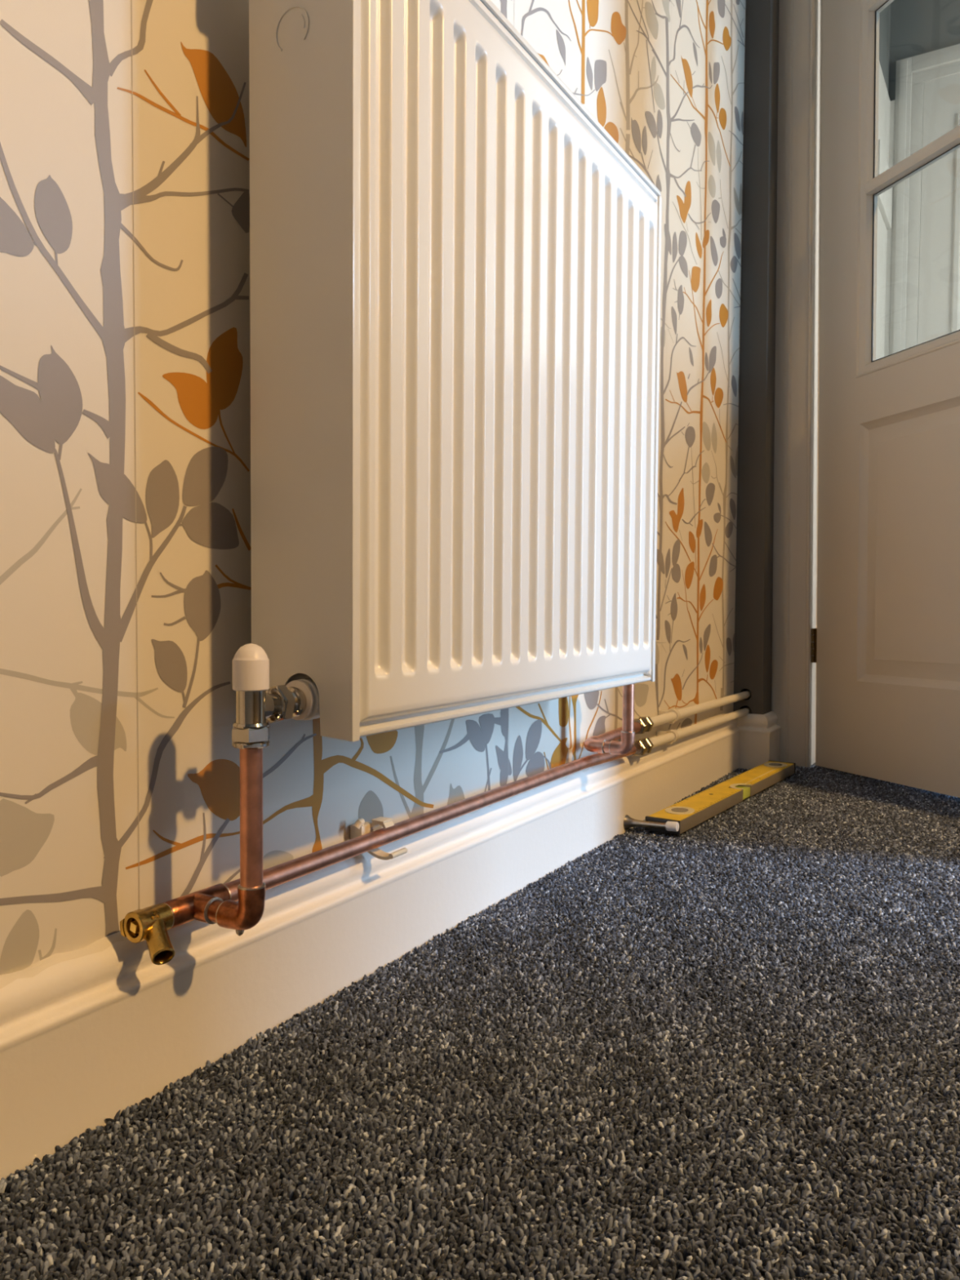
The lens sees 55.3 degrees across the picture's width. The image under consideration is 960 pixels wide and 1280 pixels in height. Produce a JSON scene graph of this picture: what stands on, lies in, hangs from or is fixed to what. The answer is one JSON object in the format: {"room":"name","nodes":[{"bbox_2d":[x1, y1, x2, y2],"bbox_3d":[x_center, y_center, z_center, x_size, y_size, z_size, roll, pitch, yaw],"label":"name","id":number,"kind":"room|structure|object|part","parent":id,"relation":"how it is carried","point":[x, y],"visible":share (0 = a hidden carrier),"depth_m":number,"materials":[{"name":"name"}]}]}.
{"room":"home hallway","nodes":[
{"label":"home hallway","id":0,"kind":"room"},
{"bbox_2d":[0,0,746,974],"bbox_3d":[-0.213,-0.952,0.626,0.001,2.570,3.320,2,3,31],"label":"wall","id":1,"kind":"structure","parent":0,"point":[126,578],"depth_m":0.66,"materials":[{"name":"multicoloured paper"}]},
{"bbox_2d":[0,718,739,1179],"bbox_3d":[-0.261,0.268,0.589,0.020,0.134,3.130,2,3,31],"label":"baseboard","id":2,"kind":"structure","parent":1,"relation":"attached to","point":[93,1032],"depth_m":0.73,"materials":[{"name":"white wood"}]},
{"bbox_2d":[623,814,679,831],"bbox_3d":[0.255,0.275,1.358,0.083,0.023,0.023,2,3,31],"label":"door stop","id":3,"kind":"object","parent":2,"relation":"attached to","point":[628,822],"visible":1,"depth_m":1.35,"materials":[{"name":"silver metal"}]},
{"bbox_2d":[350,816,407,860],"bbox_3d":[-0.094,0.180,0.837,0.046,0.036,0.036,2,3,31],"label":"clip","id":4,"kind":"object","parent":1,"relation":"attached to","point":[360,828],"visible":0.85,"depth_m":0.83,"materials":[{"name":"beige plastic"}]},
{"bbox_2d":[163,745,636,936],"bbox_3d":[0.029,0.123,0.984,0.074,0.135,0.866,2,3,31],"label":"copper pipe","id":5,"kind":"object","parent":1,"relation":"attached to","point":[217,904],"visible":0.96,"depth_m":0.66,"materials":[{"name":"orange metal"}]},
{"bbox_2d":[120,902,175,964],"bbox_3d":[-0.217,0.197,0.614,0.042,0.033,0.029,2,3,31],"label":"valve","id":6,"kind":"object","parent":5,"relation":"attached to","point":[151,924],"visible":1,"depth_m":0.61,"materials":[{"name":"gold metal"}]},
{"bbox_3d":[-0.213,0.200,0.610,0.017,0.027,0.032,-1,3,-37],"label":"hose spout","id":7,"kind":"part","parent":6,"relation":"part of","materials":[{"name":"gold metal"}]},
{"bbox_2d":[231,643,313,749],"bbox_3d":[-0.145,0.037,0.634,0.029,0.070,0.061,2,3,31],"label":"radiator valve","id":8,"kind":"object","parent":5,"relation":"attached to","point":[257,704],"visible":1,"depth_m":0.61,"materials":[{"name":"silver metal"}]},
{"bbox_2d":[248,0,662,742],"bbox_3d":[0.009,-0.241,0.908,0.128,0.602,0.614,2,3,31],"label":"radiator","id":9,"kind":"object","parent":1,"relation":"attached to","point":[455,266],"visible":0.99,"depth_m":0.72,"materials":[{"name":"white metal"}]},
{"bbox_3d":[-0.126,-0.231,0.651,0.096,0.600,0.009,2,3,31],"label":"panel","id":10,"kind":"part","parent":9,"relation":"part of","materials":[{"name":"white metal"}]},
{"bbox_2d":[480,0,660,196],"bbox_3d":[0.027,-0.538,0.894,0.099,0.005,0.592,2,3,31],"label":"grille","id":11,"kind":"object","parent":9,"relation":"attached to","point":[488,10],"depth_m":0.89,"materials":[{"name":"white metal"}]},
{"bbox_2d":[583,684,640,754],"bbox_3d":[0.212,0.080,1.288,0.079,0.139,0.218,2,3,31],"label":"copper pipe","id":12,"kind":"object","parent":9,"relation":"attached to","point":[606,742],"visible":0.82,"depth_m":1.21,"materials":[{"name":"orange metal"}]},
{"bbox_3d":[0.178,-0.249,1.159,0.096,0.600,0.008,2,3,31],"label":"panel","id":13,"kind":"part","parent":9,"relation":"part of","materials":[{"name":"white metal"}]},
{"bbox_2d":[0,762,959,1279],"bbox_3d":[1.403,0.337,0.423,3.150,0.001,4.550,2,3,31],"label":"floor","id":14,"kind":"structure","parent":0,"point":[814,764],"depth_m":0.54,"materials":[{"name":"grey carpet"}]},
{"bbox_2d":[0,765,959,1279],"bbox_3d":[0.575,0.308,0.916,1.085,0.008,2.003,2,3,31],"label":"carpet","id":15,"kind":"structure","parent":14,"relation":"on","point":[788,859],"depth_m":0.63,"materials":[{"name":"grey carpet"}]},
{"bbox_2d":[644,760,795,835],"bbox_3d":[0.440,0.265,1.604,0.054,0.022,0.608,2,3,34],"label":"spirit level","id":16,"kind":"object","parent":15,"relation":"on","point":[698,808],"visible":1,"depth_m":1.52,"materials":[{"name":"yellow metal"}]},
{"bbox_2d":[733,0,778,714],"bbox_3d":[0.598,-1.010,1.920,0.062,2.550,0.115,2,3,31],"label":"wall","id":17,"kind":"structure","parent":0,"point":[753,656],"depth_m":1.89,"materials":[{"name":"grey paint"}]},
{"bbox_2d":[649,706,751,748],"bbox_3d":[0.411,0.157,1.679,0.015,0.021,0.607,2,3,31],"label":"pipe","id":18,"kind":"object","parent":17,"relation":"attached to","point":[666,738],"visible":0.84,"depth_m":1.64,"materials":[{"name":"beige plastic"}]},
{"bbox_2d":[632,737,653,755],"bbox_3d":[0.247,0.164,1.405,0.026,0.024,0.043,2,3,31],"label":"coupling","id":19,"kind":"object","parent":18,"relation":"attached to","point":[643,745],"visible":0.88,"depth_m":1.39,"materials":[{"name":"gold metal"}]},
{"bbox_2d":[656,729,679,744],"bbox_3d":[0.311,0.161,1.526,0.035,0.023,0.017,2,3,31],"label":"clip","id":20,"kind":"object","parent":18,"relation":"attached to","point":[659,732],"visible":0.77,"depth_m":1.52,"materials":[{"name":"beige plastic"}]},
{"bbox_2d":[649,690,751,727],"bbox_3d":[0.411,0.122,1.678,0.015,0.019,0.607,2,3,31],"label":"pipe","id":21,"kind":"object","parent":17,"relation":"attached to","point":[666,717],"visible":0.86,"depth_m":1.64,"materials":[{"name":"beige plastic"}]},
{"bbox_2d":[634,716,653,733],"bbox_3d":[0.247,0.131,1.404,0.026,0.024,0.043,2,3,31],"label":"coupling","id":22,"kind":"object","parent":21,"relation":"attached to","point":[646,722],"visible":0.81,"depth_m":1.39,"materials":[{"name":"gold metal"}]},
{"bbox_2d":[657,709,680,724],"bbox_3d":[0.315,0.127,1.530,0.035,0.023,0.017,2,3,31],"label":"clip","id":23,"kind":"object","parent":21,"relation":"attached to","point":[660,712],"visible":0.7,"depth_m":1.52,"materials":[{"name":"beige plastic"}]},
{"bbox_2d":[736,711,780,770],"bbox_3d":[0.582,0.219,1.938,0.082,0.132,0.093,2,3,31],"label":"baseboard","id":24,"kind":"structure","parent":17,"relation":"attached to","point":[758,734],"depth_m":1.90,"materials":[{"name":"white wood"}]},
{"bbox_2d":[771,0,815,767],"bbox_3d":[0.649,-0.773,1.924,0.124,2.082,0.024,2,3,31],"label":"trim","id":25,"kind":"structure","parent":17,"relation":"attached to","point":[791,671],"depth_m":1.92,"materials":[{"name":"beige paint"}]},
{"bbox_2d":[810,0,822,765],"bbox_3d":[1.087,-0.735,1.757,0.940,2.020,0.140,2,3,31],"label":"door frame","id":26,"kind":"structure","parent":17,"relation":"attached to","point":[819,3],"depth_m":1.94,"materials":[{"name":"beige paint"}]},
{"bbox_2d":[811,0,959,797],"bbox_3d":[0.857,-0.715,1.528,0.046,1.978,0.853,0,1,-19],"label":"door","id":27,"kind":"structure","parent":17,"relation":"in","point":[886,637],"depth_m":1.78,"materials":[{"name":"beige paint"}]},
{"bbox_2d":[879,0,959,345],"bbox_3d":[1.499,-1.017,2.246,1.085,2.550,1.140,2,3,31],"label":"wall","id":28,"kind":"structure","parent":0,"point":[908,28],"depth_m":2.86,"materials":[{"name":"grey paint"}]},
{"bbox_2d":[875,62,895,359],"bbox_3d":[1.142,-0.727,2.680,0.021,1.930,0.620,2,3,31],"label":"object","id":29,"kind":"structure","parent":28,"relation":"attached to","point":[886,107],"depth_m":2.84,"materials":[{"name":"white paint"}]},
{"bbox_2d":[888,44,959,355],"bbox_3d":[1.724,-0.783,2.681,0.974,2.050,0.038,2,3,31],"label":"trim","id":30,"kind":"structure","parent":28,"relation":"attached to","point":[911,73],"depth_m":2.88,"materials":[{"name":"white paint"}]},
{"bbox_2d":[917,72,959,344],"bbox_3d":[1.763,-0.742,2.672,0.894,1.970,0.026,2,3,31],"label":"door","id":31,"kind":"structure","parent":28,"relation":"in","point":[939,290],"depth_m":2.84,"materials":[{"name":"white paint"}]}
]}

